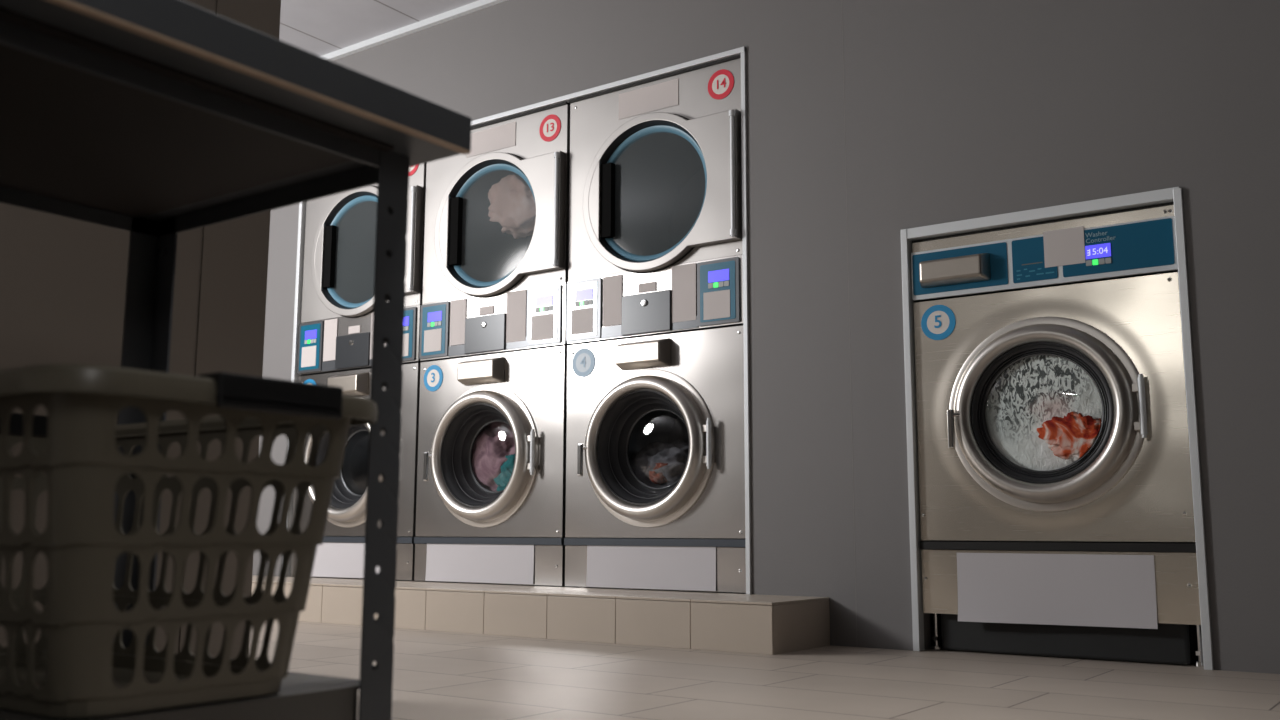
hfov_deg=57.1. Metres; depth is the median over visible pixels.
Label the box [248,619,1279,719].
floor
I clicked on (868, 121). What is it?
wall
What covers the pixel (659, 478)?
garment
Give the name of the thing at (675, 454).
garment
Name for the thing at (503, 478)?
garment
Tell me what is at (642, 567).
blank panel
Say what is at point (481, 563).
blank panel
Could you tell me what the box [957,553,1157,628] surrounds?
blank panel
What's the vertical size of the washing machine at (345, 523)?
0.953 m
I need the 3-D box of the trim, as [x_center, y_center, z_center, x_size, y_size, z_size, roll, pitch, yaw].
[-1.413,-1.507,5.722,11.600,0.030,0.026,-6,-10,35]
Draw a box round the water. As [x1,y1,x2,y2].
[985,355,1105,470]
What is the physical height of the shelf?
0.050 m
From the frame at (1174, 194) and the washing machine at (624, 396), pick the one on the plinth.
the washing machine at (624, 396)
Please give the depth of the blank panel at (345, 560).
5.36 m
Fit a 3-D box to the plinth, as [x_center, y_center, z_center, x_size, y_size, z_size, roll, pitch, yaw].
[-0.898,1.041,5.118,3.916,0.156,0.988,-6,-10,35]
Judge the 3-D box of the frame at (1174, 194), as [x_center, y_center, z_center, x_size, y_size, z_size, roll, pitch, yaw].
[1.228,0.209,3.577,0.866,1.367,0.042,-6,-10,35]
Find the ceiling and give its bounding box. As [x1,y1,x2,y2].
[279,0,477,55]
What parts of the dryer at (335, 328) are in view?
control panel, slot plate, door, control panel, hinge rod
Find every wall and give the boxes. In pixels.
[0,0,280,658]
[252,0,1279,673]
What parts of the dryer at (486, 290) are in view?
control panel, slot plate, door, control panel, hinge rod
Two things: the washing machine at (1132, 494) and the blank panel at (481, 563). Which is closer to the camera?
the washing machine at (1132, 494)
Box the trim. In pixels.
[320,0,506,60]
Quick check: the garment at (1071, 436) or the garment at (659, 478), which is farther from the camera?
the garment at (659, 478)
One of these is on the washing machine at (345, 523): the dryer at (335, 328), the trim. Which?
the dryer at (335, 328)
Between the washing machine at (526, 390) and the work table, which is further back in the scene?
the washing machine at (526, 390)
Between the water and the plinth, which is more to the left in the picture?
the plinth
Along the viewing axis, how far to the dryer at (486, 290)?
5.04 m
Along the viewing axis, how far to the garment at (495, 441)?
5.03 m
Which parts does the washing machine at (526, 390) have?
door lever, door, soap drawer, kick plate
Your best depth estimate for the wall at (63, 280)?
2.51 m
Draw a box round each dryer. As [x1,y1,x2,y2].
[297,163,425,375]
[419,102,571,361]
[566,55,742,344]
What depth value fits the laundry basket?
1.14 m
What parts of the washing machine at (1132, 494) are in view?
door lever, soap drawer, rail, door, kick plate, plate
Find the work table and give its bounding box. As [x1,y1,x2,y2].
[0,0,470,719]
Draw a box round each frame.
[286,46,751,593]
[901,187,1213,669]
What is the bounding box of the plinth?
[252,575,829,654]
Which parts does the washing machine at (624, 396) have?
door lever, soap drawer, door, kick plate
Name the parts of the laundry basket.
handle, handle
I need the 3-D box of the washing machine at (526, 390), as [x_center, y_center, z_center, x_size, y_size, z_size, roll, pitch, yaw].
[-0.486,0.479,5.109,0.824,0.953,0.694,-6,-10,35]
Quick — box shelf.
[0,672,359,719]
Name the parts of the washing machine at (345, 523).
door, soap drawer, kick plate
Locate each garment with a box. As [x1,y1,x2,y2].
[472,421,514,491]
[488,175,535,238]
[494,454,514,492]
[629,440,688,487]
[649,463,667,484]
[1037,412,1101,461]
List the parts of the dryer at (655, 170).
control panel, slot plate, door, control panel, hinge rod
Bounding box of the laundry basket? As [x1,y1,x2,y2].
[0,364,377,717]
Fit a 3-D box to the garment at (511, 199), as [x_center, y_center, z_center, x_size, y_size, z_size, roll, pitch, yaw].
[-0.512,-0.663,5.131,0.347,0.276,0.221,-6,-10,35]
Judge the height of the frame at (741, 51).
2.000 m
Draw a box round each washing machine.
[290,363,422,580]
[414,346,571,586]
[564,325,745,592]
[911,202,1203,666]
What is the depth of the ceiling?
5.40 m
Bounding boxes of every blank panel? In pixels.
[312,542,379,577]
[425,544,533,583]
[586,545,715,590]
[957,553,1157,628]
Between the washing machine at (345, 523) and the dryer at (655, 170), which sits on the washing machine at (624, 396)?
the dryer at (655, 170)

